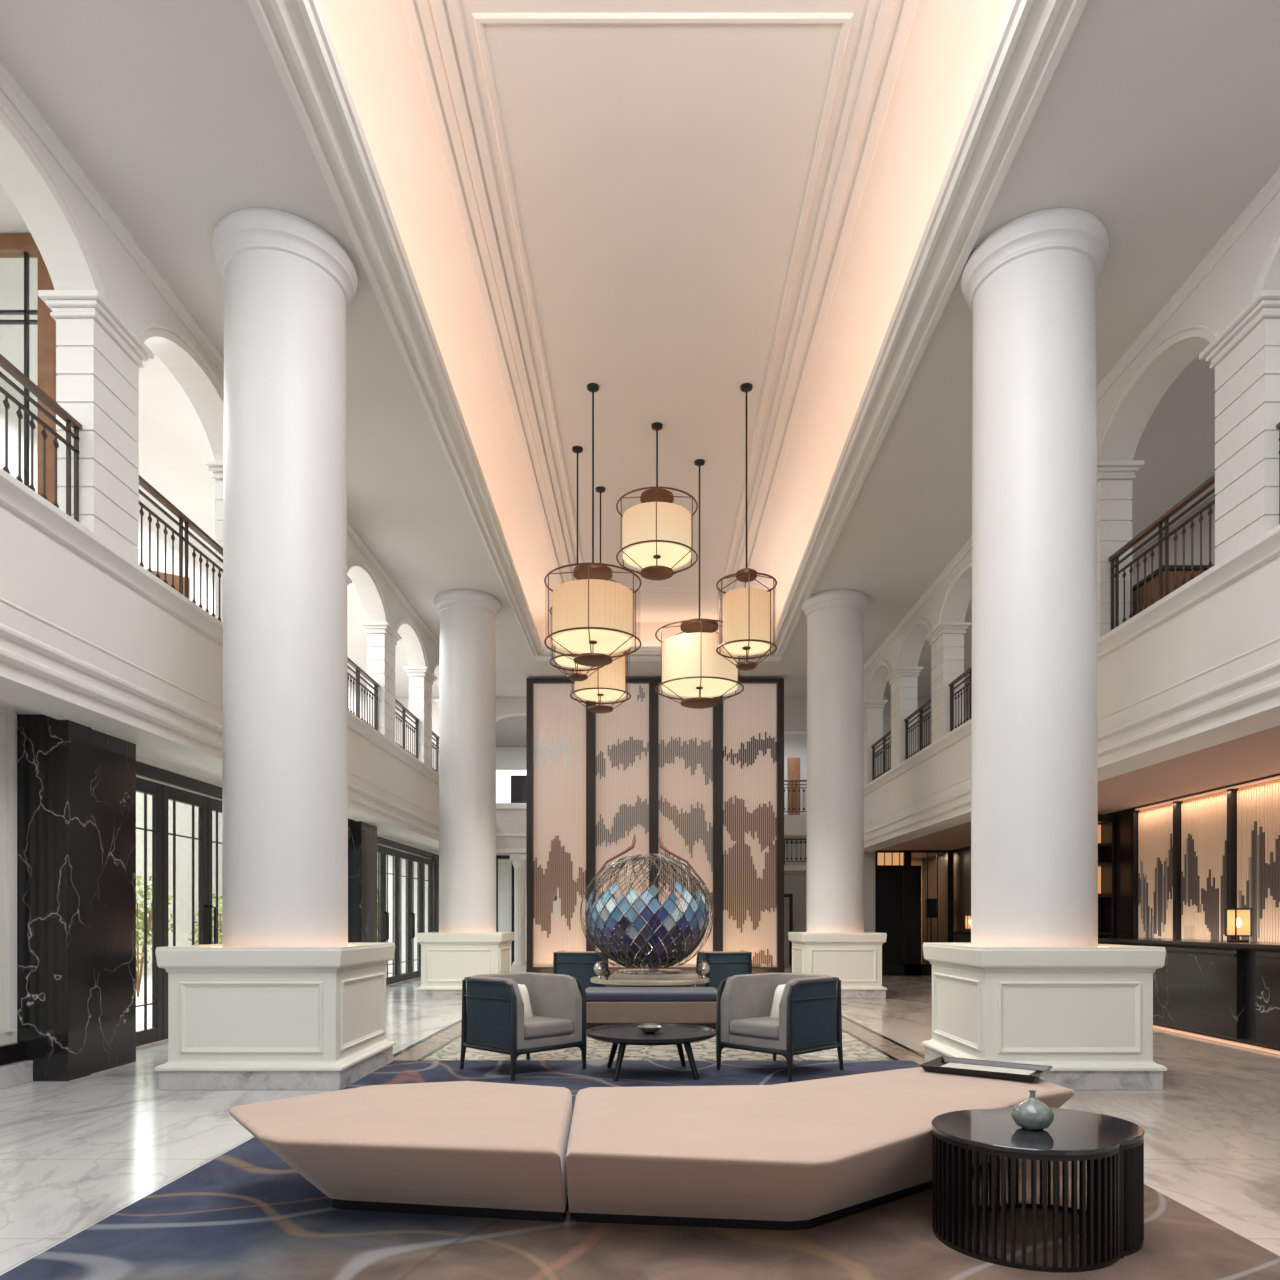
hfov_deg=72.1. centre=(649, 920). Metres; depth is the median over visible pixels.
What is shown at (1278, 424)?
gallery railing
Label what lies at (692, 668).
pendant lantern
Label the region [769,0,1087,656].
trim
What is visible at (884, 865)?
door frame
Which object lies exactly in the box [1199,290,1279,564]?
pillar
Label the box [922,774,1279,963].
wall
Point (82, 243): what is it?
wall
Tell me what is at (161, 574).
wooden chair
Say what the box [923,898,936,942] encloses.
floor lamp
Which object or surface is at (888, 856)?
window
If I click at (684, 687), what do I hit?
diffuser
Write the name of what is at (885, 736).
gallery railing
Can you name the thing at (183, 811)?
window
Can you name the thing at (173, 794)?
door
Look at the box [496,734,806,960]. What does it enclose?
wall
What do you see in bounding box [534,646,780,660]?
trim
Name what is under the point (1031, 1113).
bud vase
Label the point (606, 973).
glass ornament
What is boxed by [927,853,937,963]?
door frame
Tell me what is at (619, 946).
sculpture
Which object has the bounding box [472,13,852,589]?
trim
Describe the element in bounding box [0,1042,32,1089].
baseboard
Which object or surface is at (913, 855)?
ceiling
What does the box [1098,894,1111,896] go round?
shelf
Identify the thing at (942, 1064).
serving tray
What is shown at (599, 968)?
glass ornament
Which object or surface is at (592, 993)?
cushion
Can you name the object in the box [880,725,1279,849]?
ceiling
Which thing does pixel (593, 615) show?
pendant lantern
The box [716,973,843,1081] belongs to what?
armchair
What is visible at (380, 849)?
door
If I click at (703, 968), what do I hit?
glass ornament
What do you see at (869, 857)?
wall
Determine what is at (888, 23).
trim
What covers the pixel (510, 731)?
ceiling
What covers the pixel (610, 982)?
display table
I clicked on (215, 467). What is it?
column
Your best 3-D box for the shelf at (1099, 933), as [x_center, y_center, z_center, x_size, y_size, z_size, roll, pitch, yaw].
[6.575,0.200,13.950,1.350,0.040,0.340,0,0,0]
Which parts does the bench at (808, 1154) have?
seat, seat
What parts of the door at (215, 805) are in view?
handle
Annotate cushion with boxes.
[524,1015,572,1038]
[585,987,716,1000]
[730,1016,778,1039]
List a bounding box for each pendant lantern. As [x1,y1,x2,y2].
[544,383,641,666]
[549,446,603,680]
[570,486,630,713]
[616,422,697,579]
[655,459,743,708]
[716,383,776,670]
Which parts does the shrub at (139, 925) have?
stem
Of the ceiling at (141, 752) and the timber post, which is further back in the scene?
the timber post
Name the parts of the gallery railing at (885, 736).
post, post, handrail, post, post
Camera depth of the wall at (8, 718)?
6.99 m
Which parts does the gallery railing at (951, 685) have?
post, post, handrail, post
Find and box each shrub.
[136,876,172,996]
[187,892,221,944]
[377,890,377,942]
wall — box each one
[0,61,439,690]
[0,389,366,721]
[0,706,16,1044]
[136,755,438,854]
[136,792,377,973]
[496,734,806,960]
[863,168,1279,700]
[864,851,874,931]
[911,858,921,963]
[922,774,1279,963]
[963,494,1216,721]
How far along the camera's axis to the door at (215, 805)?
10.58 m
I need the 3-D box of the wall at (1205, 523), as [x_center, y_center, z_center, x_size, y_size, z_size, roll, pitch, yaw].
[7.450,-4.200,11.750,0.100,2.800,29.300,0,0,0]
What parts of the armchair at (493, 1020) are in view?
leg, rail, leg, rail, seat, rail, panel, backrest, leg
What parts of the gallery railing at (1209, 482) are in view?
post, post, post, handrail, post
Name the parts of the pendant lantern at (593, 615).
lamp shade, rod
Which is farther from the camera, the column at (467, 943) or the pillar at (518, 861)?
the pillar at (518, 861)
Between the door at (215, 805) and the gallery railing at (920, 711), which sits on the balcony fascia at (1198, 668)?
the gallery railing at (920, 711)
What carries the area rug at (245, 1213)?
on the floor at (74, 1154)
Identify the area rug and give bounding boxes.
[0,1060,1279,1279]
[423,985,892,1059]
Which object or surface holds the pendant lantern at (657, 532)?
hanging from the ceiling at (660, 173)
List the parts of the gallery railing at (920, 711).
post, post, handrail, post, post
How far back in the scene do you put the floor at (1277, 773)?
11.80 m
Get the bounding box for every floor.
[0,965,1279,1275]
[784,836,806,874]
[954,773,1279,849]
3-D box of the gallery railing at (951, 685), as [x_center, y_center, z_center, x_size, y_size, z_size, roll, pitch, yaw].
[4.870,-3.380,13.318,0.068,0.920,1.887,0,0,0]
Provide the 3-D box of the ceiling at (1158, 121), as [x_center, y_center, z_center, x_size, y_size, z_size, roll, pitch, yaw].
[0.350,-5.600,11.750,14.500,0.001,29.300,0,0,0]
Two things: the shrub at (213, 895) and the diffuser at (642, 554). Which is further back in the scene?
the shrub at (213, 895)
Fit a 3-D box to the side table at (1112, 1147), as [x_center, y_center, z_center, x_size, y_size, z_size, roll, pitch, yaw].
[1.585,1.062,3.595,0.850,0.448,0.760,0,0,0]
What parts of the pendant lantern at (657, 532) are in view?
rod, lamp shade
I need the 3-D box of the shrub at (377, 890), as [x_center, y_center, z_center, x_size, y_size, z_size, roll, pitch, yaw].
[-8.401,0.181,27.592,1.216,2.281,1.177,0,0,0]
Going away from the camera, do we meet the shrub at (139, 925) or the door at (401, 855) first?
the shrub at (139, 925)
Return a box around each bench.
[229,1067,1073,1230]
[585,987,716,1029]
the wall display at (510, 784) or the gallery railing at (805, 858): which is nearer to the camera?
the gallery railing at (805, 858)
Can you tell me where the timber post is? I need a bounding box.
[787,758,799,814]
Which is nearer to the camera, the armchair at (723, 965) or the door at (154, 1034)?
the door at (154, 1034)
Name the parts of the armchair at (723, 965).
leg, leg, rail, rail, leg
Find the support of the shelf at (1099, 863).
attached to the display cabinet at (1106, 824)
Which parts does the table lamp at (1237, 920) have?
lamp shade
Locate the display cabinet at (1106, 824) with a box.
[1098,815,1114,936]
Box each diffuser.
[554,630,631,652]
[556,656,585,666]
[576,689,624,699]
[623,543,690,567]
[662,678,736,696]
[724,641,768,653]
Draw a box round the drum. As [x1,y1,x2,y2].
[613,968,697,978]
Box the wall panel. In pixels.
[1131,776,1279,941]
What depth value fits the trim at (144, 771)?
10.45 m
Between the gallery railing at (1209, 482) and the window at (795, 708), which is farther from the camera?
the window at (795, 708)
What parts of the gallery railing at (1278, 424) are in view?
post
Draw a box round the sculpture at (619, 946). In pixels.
[580,834,713,968]
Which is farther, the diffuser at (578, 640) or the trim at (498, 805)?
the trim at (498, 805)
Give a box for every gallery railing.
[0,354,81,521]
[139,475,222,620]
[347,657,378,730]
[395,699,418,758]
[432,731,438,772]
[784,780,806,814]
[784,839,806,864]
[871,731,891,780]
[904,699,931,759]
[949,666,971,731]
[1108,474,1214,629]
[1276,422,1279,523]
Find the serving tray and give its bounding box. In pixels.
[920,1056,1052,1081]
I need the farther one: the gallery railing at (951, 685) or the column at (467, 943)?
the column at (467, 943)
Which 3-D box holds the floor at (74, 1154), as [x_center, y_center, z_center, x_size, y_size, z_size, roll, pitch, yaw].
[-10.900,1.360,16.500,38.200,0.120,57.000,0,0,0]
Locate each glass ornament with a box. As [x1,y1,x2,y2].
[593,962,605,978]
[603,969,610,979]
[698,961,709,978]
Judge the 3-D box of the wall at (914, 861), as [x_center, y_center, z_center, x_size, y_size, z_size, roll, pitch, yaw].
[6.330,-0.200,23.650,1.940,3.000,0.100,0,0,0]
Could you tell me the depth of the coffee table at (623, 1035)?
7.29 m
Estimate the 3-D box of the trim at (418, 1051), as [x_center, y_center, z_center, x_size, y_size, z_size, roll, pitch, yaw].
[0.080,1.299,13.520,5.080,0.002,10.760,0,0,0]
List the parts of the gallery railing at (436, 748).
post, post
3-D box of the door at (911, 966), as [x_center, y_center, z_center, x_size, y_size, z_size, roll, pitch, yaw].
[6.325,-0.200,21.025,1.950,3.000,0.150,0,0,0]
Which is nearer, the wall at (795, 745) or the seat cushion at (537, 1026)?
the seat cushion at (537, 1026)
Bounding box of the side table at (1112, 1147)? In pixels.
[932,1107,1143,1272]
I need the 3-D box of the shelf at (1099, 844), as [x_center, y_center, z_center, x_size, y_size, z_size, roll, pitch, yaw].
[6.575,-1.200,13.950,1.350,0.040,0.340,0,0,0]
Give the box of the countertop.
[1098,936,1279,948]
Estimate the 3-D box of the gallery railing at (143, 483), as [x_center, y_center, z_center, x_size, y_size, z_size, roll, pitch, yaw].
[-4.420,-3.380,8.344,0.068,0.920,1.887,0,0,0]
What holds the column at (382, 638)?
attached to the wall at (82, 243)
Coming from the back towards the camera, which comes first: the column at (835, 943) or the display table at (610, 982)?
the column at (835, 943)
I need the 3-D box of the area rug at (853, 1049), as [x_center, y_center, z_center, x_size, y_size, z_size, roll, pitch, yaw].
[0.080,1.298,13.400,4.440,0.004,10.400,0,0,0]
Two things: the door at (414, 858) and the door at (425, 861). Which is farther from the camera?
the door at (425, 861)
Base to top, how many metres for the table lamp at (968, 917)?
0.370 m
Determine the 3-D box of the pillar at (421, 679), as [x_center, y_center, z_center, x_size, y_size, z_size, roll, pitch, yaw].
[-4.445,-3.870,17.048,0.460,1.900,0.770,0,0,0]
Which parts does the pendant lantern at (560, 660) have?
lamp shade, rod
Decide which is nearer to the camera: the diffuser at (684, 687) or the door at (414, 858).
the diffuser at (684, 687)
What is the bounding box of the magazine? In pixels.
[615,979,638,980]
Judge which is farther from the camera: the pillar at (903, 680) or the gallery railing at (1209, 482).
the pillar at (903, 680)
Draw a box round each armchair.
[460,972,586,1080]
[553,950,608,988]
[696,950,751,989]
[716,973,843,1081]
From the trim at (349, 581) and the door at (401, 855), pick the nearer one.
the trim at (349, 581)
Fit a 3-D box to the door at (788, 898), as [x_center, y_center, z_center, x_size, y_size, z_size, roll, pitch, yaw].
[3.300,0.250,25.950,1.800,2.100,0.100,0,0,0]
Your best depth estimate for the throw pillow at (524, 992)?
7.71 m
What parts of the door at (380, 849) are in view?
handle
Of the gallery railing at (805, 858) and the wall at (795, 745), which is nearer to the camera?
the gallery railing at (805, 858)
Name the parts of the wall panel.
panel, panel, panel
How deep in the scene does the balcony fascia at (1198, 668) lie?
8.07 m
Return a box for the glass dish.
[637,1025,662,1032]
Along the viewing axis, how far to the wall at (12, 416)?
12.03 m
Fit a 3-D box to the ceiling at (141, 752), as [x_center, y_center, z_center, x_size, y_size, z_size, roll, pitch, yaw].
[-5.225,-1.690,9.550,0.950,0.020,24.900,0,0,0]
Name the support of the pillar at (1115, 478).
attached to the wall at (1245, 261)
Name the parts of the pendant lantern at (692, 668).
rod, lamp shade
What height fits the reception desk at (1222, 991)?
1.070 m
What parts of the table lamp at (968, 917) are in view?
lamp shade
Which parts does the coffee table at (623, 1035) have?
leg, leg, leg, leg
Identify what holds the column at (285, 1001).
on the floor at (74, 1154)
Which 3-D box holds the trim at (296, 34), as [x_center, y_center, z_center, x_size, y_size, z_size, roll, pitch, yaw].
[-2.208,-5.655,7.800,0.503,0.210,21.400,0,0,0]
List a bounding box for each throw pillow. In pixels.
[518,984,532,1018]
[770,984,784,1018]
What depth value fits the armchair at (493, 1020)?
7.46 m
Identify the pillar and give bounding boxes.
[17,714,135,1080]
[348,818,376,942]
[510,855,525,972]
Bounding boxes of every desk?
[952,932,970,942]
[1098,936,1279,1054]
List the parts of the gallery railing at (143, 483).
post, handrail, post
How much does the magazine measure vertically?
0.011 m
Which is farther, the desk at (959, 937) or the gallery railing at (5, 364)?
the desk at (959, 937)
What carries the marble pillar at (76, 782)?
on the floor at (74, 1154)
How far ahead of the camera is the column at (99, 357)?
6.86 m
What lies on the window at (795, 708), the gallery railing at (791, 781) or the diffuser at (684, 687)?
the gallery railing at (791, 781)
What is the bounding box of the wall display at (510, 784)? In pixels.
[496,770,525,802]
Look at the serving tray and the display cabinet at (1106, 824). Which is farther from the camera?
the display cabinet at (1106, 824)
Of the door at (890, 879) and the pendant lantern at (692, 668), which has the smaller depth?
the pendant lantern at (692, 668)
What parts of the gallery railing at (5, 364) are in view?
handrail, post, post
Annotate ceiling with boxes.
[0,0,1279,696]
[0,700,438,852]
[319,0,1009,645]
[496,716,525,746]
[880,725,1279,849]
[911,853,942,857]
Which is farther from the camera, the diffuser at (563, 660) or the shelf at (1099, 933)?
the shelf at (1099, 933)
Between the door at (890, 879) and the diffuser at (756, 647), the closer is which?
the diffuser at (756, 647)
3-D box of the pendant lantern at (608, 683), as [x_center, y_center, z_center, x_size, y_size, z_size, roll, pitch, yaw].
[-0.735,-4.768,13.070,0.912,3.305,0.912,0,0,0]
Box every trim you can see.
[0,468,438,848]
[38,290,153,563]
[136,761,438,931]
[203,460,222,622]
[247,0,542,656]
[347,576,351,585]
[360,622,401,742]
[392,1017,925,1061]
[401,0,576,584]
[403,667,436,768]
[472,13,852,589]
[496,803,525,852]
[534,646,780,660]
[729,0,918,590]
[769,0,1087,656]
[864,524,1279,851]
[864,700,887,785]
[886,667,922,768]
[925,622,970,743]
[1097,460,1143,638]
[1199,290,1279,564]
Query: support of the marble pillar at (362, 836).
on the floor at (74, 1154)
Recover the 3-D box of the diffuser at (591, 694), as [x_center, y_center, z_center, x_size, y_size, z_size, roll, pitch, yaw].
[-0.735,-3.370,13.070,0.739,0.001,0.739,0,0,0]
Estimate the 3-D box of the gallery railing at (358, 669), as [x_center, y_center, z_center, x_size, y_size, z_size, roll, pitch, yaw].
[-4.420,-3.380,13.318,0.068,0.920,1.887,0,0,0]
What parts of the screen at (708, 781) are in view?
panel, panel, rail, rail, panel, panel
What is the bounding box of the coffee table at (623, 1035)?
[586,1023,716,1080]
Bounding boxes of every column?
[154,208,395,1089]
[416,589,514,998]
[788,589,886,998]
[922,208,1166,1089]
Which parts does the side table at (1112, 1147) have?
joint post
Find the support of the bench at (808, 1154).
on the area rug at (245, 1213)
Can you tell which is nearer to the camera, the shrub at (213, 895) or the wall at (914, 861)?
the shrub at (213, 895)
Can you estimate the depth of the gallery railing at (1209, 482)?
8.38 m
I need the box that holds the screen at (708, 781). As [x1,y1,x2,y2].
[526,678,783,974]
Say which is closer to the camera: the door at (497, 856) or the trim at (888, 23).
the trim at (888, 23)
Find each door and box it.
[136,777,162,1046]
[163,784,210,1039]
[208,797,221,943]
[377,845,386,942]
[385,847,397,984]
[398,850,412,982]
[411,854,421,978]
[422,857,432,932]
[496,855,513,965]
[784,894,792,964]
[875,850,956,975]
[878,867,902,963]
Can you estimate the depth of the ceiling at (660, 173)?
8.21 m
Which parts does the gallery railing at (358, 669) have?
post, post, handrail, post, post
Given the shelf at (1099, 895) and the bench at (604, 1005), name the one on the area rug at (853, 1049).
the bench at (604, 1005)
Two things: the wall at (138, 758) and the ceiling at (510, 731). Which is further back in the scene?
the ceiling at (510, 731)
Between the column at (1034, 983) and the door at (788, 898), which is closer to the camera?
the column at (1034, 983)
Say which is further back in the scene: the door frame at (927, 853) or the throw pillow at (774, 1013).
the door frame at (927, 853)
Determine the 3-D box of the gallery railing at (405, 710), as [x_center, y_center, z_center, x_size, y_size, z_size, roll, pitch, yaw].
[-4.420,-3.380,15.805,0.068,0.920,1.887,0,0,0]
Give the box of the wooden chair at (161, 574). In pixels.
[146,569,189,599]
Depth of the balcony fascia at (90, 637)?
7.17 m
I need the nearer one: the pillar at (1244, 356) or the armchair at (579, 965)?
the pillar at (1244, 356)
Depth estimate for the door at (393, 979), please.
18.28 m
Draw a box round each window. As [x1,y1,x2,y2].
[0,233,57,503]
[386,697,931,972]
[878,853,902,864]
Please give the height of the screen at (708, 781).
6.850 m
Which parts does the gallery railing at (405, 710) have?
post, post, handrail, post, post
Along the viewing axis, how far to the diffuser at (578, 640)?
10.58 m
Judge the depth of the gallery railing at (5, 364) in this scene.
6.42 m
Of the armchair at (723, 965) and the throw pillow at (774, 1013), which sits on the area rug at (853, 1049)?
the armchair at (723, 965)
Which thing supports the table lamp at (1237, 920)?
on the reception desk at (1222, 991)
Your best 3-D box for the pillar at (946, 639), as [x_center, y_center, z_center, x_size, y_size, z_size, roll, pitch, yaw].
[4.920,-3.870,14.561,0.510,1.900,0.770,0,0,0]
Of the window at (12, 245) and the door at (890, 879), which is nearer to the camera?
the window at (12, 245)
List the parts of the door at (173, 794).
handle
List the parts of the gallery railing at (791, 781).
post, handrail, post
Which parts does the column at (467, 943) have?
panel moulding, panel moulding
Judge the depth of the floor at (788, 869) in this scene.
24.53 m
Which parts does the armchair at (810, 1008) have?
leg, backrest, seat, panel, rail, rail, leg, rail, leg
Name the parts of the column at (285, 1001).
panel moulding, panel moulding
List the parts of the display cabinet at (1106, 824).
lit panel, lit panel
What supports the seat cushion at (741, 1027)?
on the armchair at (810, 1008)
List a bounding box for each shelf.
[1098,843,1111,846]
[1098,862,1111,865]
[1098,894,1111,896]
[1098,932,1111,934]
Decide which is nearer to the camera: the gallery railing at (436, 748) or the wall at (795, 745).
the gallery railing at (436, 748)
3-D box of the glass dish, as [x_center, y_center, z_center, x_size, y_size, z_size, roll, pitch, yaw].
[0.000,0.919,7.450,0.220,0.055,0.220,0,0,0]
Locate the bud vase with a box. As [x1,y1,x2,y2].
[1011,1090,1053,1129]
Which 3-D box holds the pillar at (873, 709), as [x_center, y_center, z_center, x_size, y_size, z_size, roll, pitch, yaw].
[4.920,-3.870,19.535,0.510,1.900,0.770,0,0,0]
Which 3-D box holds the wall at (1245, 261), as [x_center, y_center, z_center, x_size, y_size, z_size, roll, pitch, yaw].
[4.885,-5.210,9.587,0.410,0.780,25.470,0,0,0]
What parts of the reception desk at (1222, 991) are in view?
panel, shadow rail, shadow rail, panel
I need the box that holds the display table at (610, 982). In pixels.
[591,975,708,986]
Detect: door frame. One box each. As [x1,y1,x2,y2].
[878,853,903,866]
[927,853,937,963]
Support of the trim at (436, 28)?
attached to the ceiling at (660, 173)
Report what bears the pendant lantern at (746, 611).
hanging from the ceiling at (660, 173)
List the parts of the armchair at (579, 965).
leg, rail, backrest, rail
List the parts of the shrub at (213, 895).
stem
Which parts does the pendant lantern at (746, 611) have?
rod, lamp shade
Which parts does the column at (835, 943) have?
panel moulding, panel moulding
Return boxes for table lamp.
[964,915,970,931]
[1225,908,1251,941]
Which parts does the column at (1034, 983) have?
panel moulding, panel moulding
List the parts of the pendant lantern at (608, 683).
rod, lamp shade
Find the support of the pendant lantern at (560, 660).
hanging from the ceiling at (660, 173)

